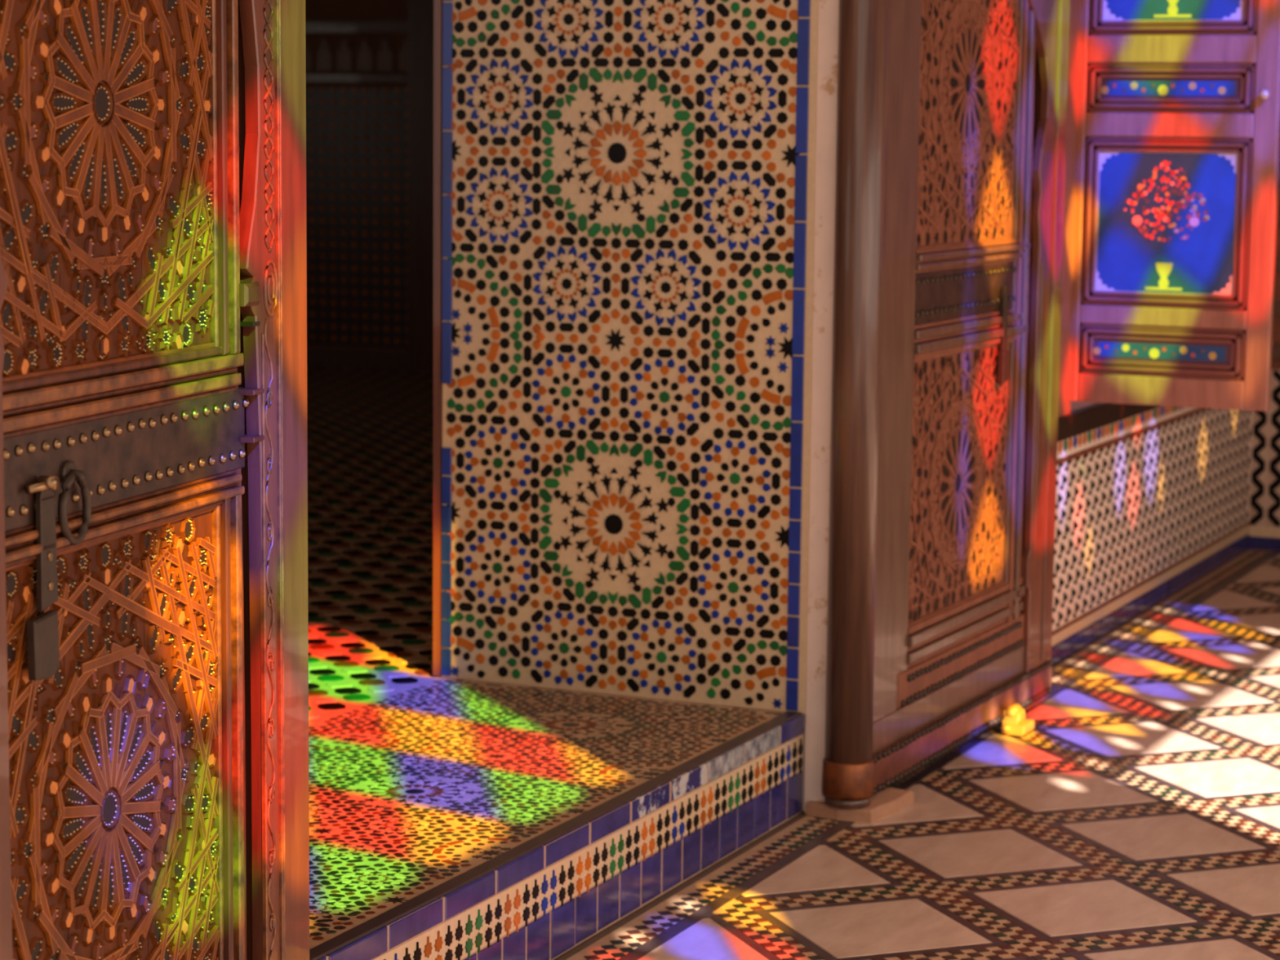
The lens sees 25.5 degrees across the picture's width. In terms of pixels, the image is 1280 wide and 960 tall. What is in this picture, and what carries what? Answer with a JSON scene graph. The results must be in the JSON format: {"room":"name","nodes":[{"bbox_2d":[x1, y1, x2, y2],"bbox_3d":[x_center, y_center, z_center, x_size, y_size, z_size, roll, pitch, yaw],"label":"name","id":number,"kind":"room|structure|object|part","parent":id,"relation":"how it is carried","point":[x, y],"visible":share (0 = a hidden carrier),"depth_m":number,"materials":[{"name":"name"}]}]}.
{"room":"moroccan palace room","nodes":[
{"label":"moroccan palace room","id":0,"kind":"room"},
{"bbox_2d":[305,0,433,373],"bbox_3d":[-3.174,-1.821,9.516,7.300,4.400,13.100,4,8,24],"label":"wall","id":1,"kind":"structure","parent":0,"point":[370,63],"depth_m":15.75,"materials":[{"name":"paint"}]},
{"bbox_2d":[306,365,444,723],"bbox_3d":[-3.123,0.242,9.797,7.015,0.238,12.800,4,8,24],"label":"floor","id":2,"kind":"structure","parent":0,"point":[371,431],"depth_m":9.51,"materials":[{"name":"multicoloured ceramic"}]},
{"bbox_2d":[448,0,1097,811],"bbox_3d":[1.393,-2.388,9.598,1.020,5.600,11.250,4,8,24],"label":"wall","id":3,"kind":"structure","parent":0,"point":[814,735],"depth_m":6.58,"materials":[{"name":"paint"}]},
{"bbox_2d":[432,0,443,675],"bbox_3d":[-0.490,-0.931,6.906,0.020,2.860,0.018,4,8,24],"label":"trim","id":4,"kind":"structure","parent":3,"relation":"attached to","point":[437,4],"depth_m":6.97,"materials":[{"name":"brown wood"}]},
{"bbox_2d":[441,0,818,713],"bbox_3d":[-0.037,-0.918,6.700,0.973,2.902,0.017,4,8,24],"label":"tile panel","id":5,"kind":"object","parent":3,"relation":"attached to","point":[628,186],"depth_m":6.76,"materials":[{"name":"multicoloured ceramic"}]},
{"bbox_2d":[821,0,1070,808],"bbox_3d":[0.826,-0.526,7.144,0.158,2.496,1.562,4,8,25],"label":"door leaf","id":6,"kind":"structure","parent":3,"relation":"in","point":[952,114],"depth_m":7.05,"materials":[{"name":"brown wood"}]},
{"bbox_3d":[0.501,-0.514,6.499,0.112,2.365,0.112,4,8,25],"label":"pivot post","id":7,"kind":"part","parent":6,"relation":"part of","materials":[{"name":"brown wood"}]},
{"bbox_3d":[0.785,0.553,7.272,0.044,0.080,1.200,4,8,25],"label":"rail","id":8,"kind":"part","parent":6,"relation":"part of","materials":[{"name":"brown wood"}]},
{"bbox_3d":[0.824,0.461,7.346,0.040,0.085,0.984,4,8,25],"label":"foot rail","id":9,"kind":"part","parent":6,"relation":"part of","materials":[{"name":"brown wood"}]},
{"bbox_3d":[0.822,0.629,7.348,0.056,0.094,1.450,4,8,25],"label":"kick plate","id":10,"kind":"part","parent":6,"relation":"part of","materials":[{"name":"brown wood"}]},
{"bbox_3d":[0.849,0.365,7.348,0.024,0.105,0.888,4,8,25],"label":"rail moulding","id":11,"kind":"part","parent":6,"relation":"part of","materials":[{"name":"brown wood"}]},
{"bbox_3d":[0.850,-0.378,7.239,0.024,0.083,0.853,4,8,25],"label":"rail moulding","id":12,"kind":"part","parent":6,"relation":"part of","materials":[{"name":"brown wood"}]},
{"bbox_3d":[0.852,-0.573,7.215,0.024,0.056,0.853,4,8,25],"label":"rail moulding","id":13,"kind":"part","parent":6,"relation":"part of","materials":[{"name":"brown wood"}]},
{"bbox_3d":[1.014,-0.519,7.566,0.024,1.810,0.095,4,8,25],"label":"moulding","id":14,"kind":"part","parent":6,"relation":"part of","materials":[{"name":"brown wood"}]},
{"bbox_3d":[1.109,-0.661,7.700,0.009,2.360,0.107,4,8,25],"label":"ridge moulding","id":15,"kind":"part","parent":6,"relation":"part of","materials":[{"name":"brown wood"}]},
{"bbox_2d":[1057,0,1080,417],"bbox_3d":[1.258,-1.164,8.328,0.022,2.015,0.195,4,8,24],"label":"window frame","id":16,"kind":"structure","parent":3,"relation":"attached to","point":[1064,404],"depth_m":8.38,"materials":[{"name":"brown wood"}]},
{"bbox_2d":[1051,402,1253,665],"bbox_3d":[1.747,0.056,9.588,0.034,0.760,3.050,4,8,24],"label":"dado","id":17,"kind":"object","parent":3,"relation":"attached to","point":[1150,500],"depth_m":9.40,"materials":[{"name":"beige tile"}]},
{"bbox_2d":[1069,0,1279,411],"bbox_3d":[1.564,-1.162,8.272,0.605,1.900,0.074,4,8,24],"label":"window shutter","id":18,"kind":"object","parent":3,"relation":"attached to","point":[1178,126],"visible":1,"depth_m":8.32,"materials":[{"name":"brown wood"}]},
{"bbox_3d":[1.545,-0.264,8.408,0.500,0.085,0.040,4,8,24],"label":"rail","id":19,"kind":"part","parent":18,"relation":"part of","materials":[{"name":"brown wood"}]},
{"bbox_3d":[1.542,-0.380,8.383,0.500,0.150,0.030,4,8,24],"label":"panel moulding","id":20,"kind":"part","parent":18,"relation":"part of","materials":[{"name":"wood"}]},
{"bbox_3d":[1.548,-0.482,8.380,0.500,0.055,0.040,4,8,24],"label":"rail","id":21,"kind":"part","parent":18,"relation":"part of","materials":[{"name":"brown wood"}]},
{"bbox_2d":[1145,262,1182,290],"bbox_3d":[1.545,-0.600,8.358,0.110,0.080,0.003,4,8,24],"label":"vase","id":22,"kind":"object","parent":18,"relation":"on","point":[1158,276],"depth_m":8.36,"materials":[{"name":"yellow paint"}]},
{"bbox_3d":[1.546,-0.757,8.336,0.500,0.500,0.030,4,8,24],"label":"panel moulding","id":23,"kind":"part","parent":18,"relation":"part of","materials":[{"name":"wood"}]},
{"bbox_3d":[1.554,-1.041,8.310,0.500,0.070,0.040,4,8,24],"label":"rail","id":24,"kind":"part","parent":18,"relation":"part of","materials":[{"name":"brown wood"}]},
{"bbox_3d":[1.550,-1.146,8.287,0.500,0.145,0.030,4,8,24],"label":"panel moulding","id":25,"kind":"part","parent":18,"relation":"part of","materials":[{"name":"wood"}]},
{"bbox_3d":[1.556,-1.259,8.283,0.500,0.080,0.040,4,8,24],"label":"rail","id":26,"kind":"part","parent":18,"relation":"part of","materials":[{"name":"brown wood"}]},
{"bbox_2d":[1153,0,1191,17],"bbox_3d":[1.554,-1.389,8.259,0.110,0.080,0.003,4,8,24],"label":"vase","id":27,"kind":"object","parent":18,"relation":"on","point":[1162,8],"depth_m":8.26,"materials":[{"name":"yellow paint"}]},
{"bbox_3d":[1.554,-1.553,8.236,0.500,0.515,0.030,4,8,24],"label":"panel moulding","id":28,"kind":"part","parent":18,"relation":"part of","materials":[{"name":"wood"}]},
{"bbox_3d":[1.797,-1.109,8.150,0.032,0.032,0.034,4,8,24],"label":"knob","id":29,"kind":"part","parent":18,"relation":"part of","materials":[{"name":"gold metal"}]},
{"bbox_2d":[553,548,1279,959],"bbox_3d":[1.217,1.131,4.268,3.650,0.061,14.200,4,8,24],"label":"floor","id":30,"kind":"structure","parent":0,"point":[1137,817],"depth_m":6.46,"materials":[{"name":"tile"}]},
{"bbox_2d":[308,676,804,959],"bbox_3d":[-0.618,0.784,5.675,0.985,0.240,2.698,4,8,24],"label":"step","id":31,"kind":"structure","parent":30,"relation":"on","point":[451,819],"depth_m":5.91,"materials":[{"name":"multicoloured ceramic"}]},
{"bbox_2d":[804,787,914,823],"bbox_3d":[0.525,0.768,6.742,0.174,0.030,0.259,5,8,32],"label":"stone","id":32,"kind":"object","parent":30,"relation":"on","point":[887,802],"visible":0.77,"depth_m":6.66,"materials":[{"name":"beige stone"}]},
{"bbox_2d":[1248,148,1279,551],"bbox_3d":[4.048,-2.408,9.980,3.600,5.600,0.160,4,8,24],"label":"wall","id":33,"kind":"structure","parent":0,"point":[1264,492],"depth_m":10.94,"materials":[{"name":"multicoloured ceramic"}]},
{"bbox_3d":[3.955,-0.390,10.194,3.500,0.060,0.030,4,8,24],"label":"wooden rail","id":34,"kind":"part","parent":33,"relation":"part of","materials":[{"name":"brown wood"}]},
{"bbox_3d":[3.957,-0.559,10.173,3.500,0.060,0.030,4,8,24],"label":"wooden rail","id":35,"kind":"part","parent":33,"relation":"part of","materials":[{"name":"brown wood"}]},
{"bbox_3d":[3.958,-0.727,10.152,3.500,0.060,0.030,4,8,24],"label":"wooden rail","id":36,"kind":"part","parent":33,"relation":"part of","materials":[{"name":"brown wood"}]},
{"bbox_3d":[3.960,-0.896,10.131,3.500,0.060,0.030,4,8,24],"label":"wooden rail","id":37,"kind":"part","parent":33,"relation":"part of","materials":[{"name":"brown wood"}]},
{"bbox_3d":[3.962,-1.065,10.110,3.500,0.060,0.030,4,8,24],"label":"wooden rail","id":38,"kind":"part","parent":33,"relation":"part of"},
{"bbox_3d":[-2.361,-1.409,1.478,0.950,5.600,6.750,4,8,24],"label":"wall","id":39,"kind":"structure","parent":0,"visible":0},
{"bbox_2d":[0,0,309,959],"bbox_3d":[-0.721,-0.175,3.756,0.092,2.580,1.245,3,7,16],"label":"door leaf","id":40,"kind":"structure","parent":39,"relation":"in","point":[154,622],"depth_m":3.90,"materials":[{"name":"brown wood"}]},
{"bbox_3d":[-0.727,-0.009,3.649,0.028,0.032,0.038,3,7,16],"label":"knocker plate","id":41,"kind":"part","parent":40,"relation":"part of","materials":[{"name":"metal"}]},
{"bbox_3d":[-0.697,-0.120,3.776,0.024,0.070,0.765,3,7,16],"label":"rail moulding","id":42,"kind":"part","parent":40,"relation":"part of","materials":[{"name":"brown wood"}]},
{"bbox_3d":[-0.699,0.051,3.798,0.024,0.044,0.765,3,7,16],"label":"rail moulding","id":43,"kind":"part","parent":40,"relation":"part of","materials":[{"name":"brown wood"}]},
{"bbox_3d":[-0.595,-0.567,4.056,0.024,0.775,0.070,3,7,16],"label":"moulding","id":44,"kind":"part","parent":40,"relation":"part of","materials":[{"name":"brown wood"}]},
{"bbox_3d":[-0.605,0.418,4.179,0.024,0.800,0.070,3,7,16],"label":"moulding","id":45,"kind":"part","parent":40,"relation":"part of","materials":[{"name":"brown wood"}]},
{"bbox_3d":[-0.548,-0.181,4.213,0.009,2.480,0.072,3,7,16],"label":"ridge moulding","id":46,"kind":"part","parent":40,"relation":"part of","materials":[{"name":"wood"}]}
]}

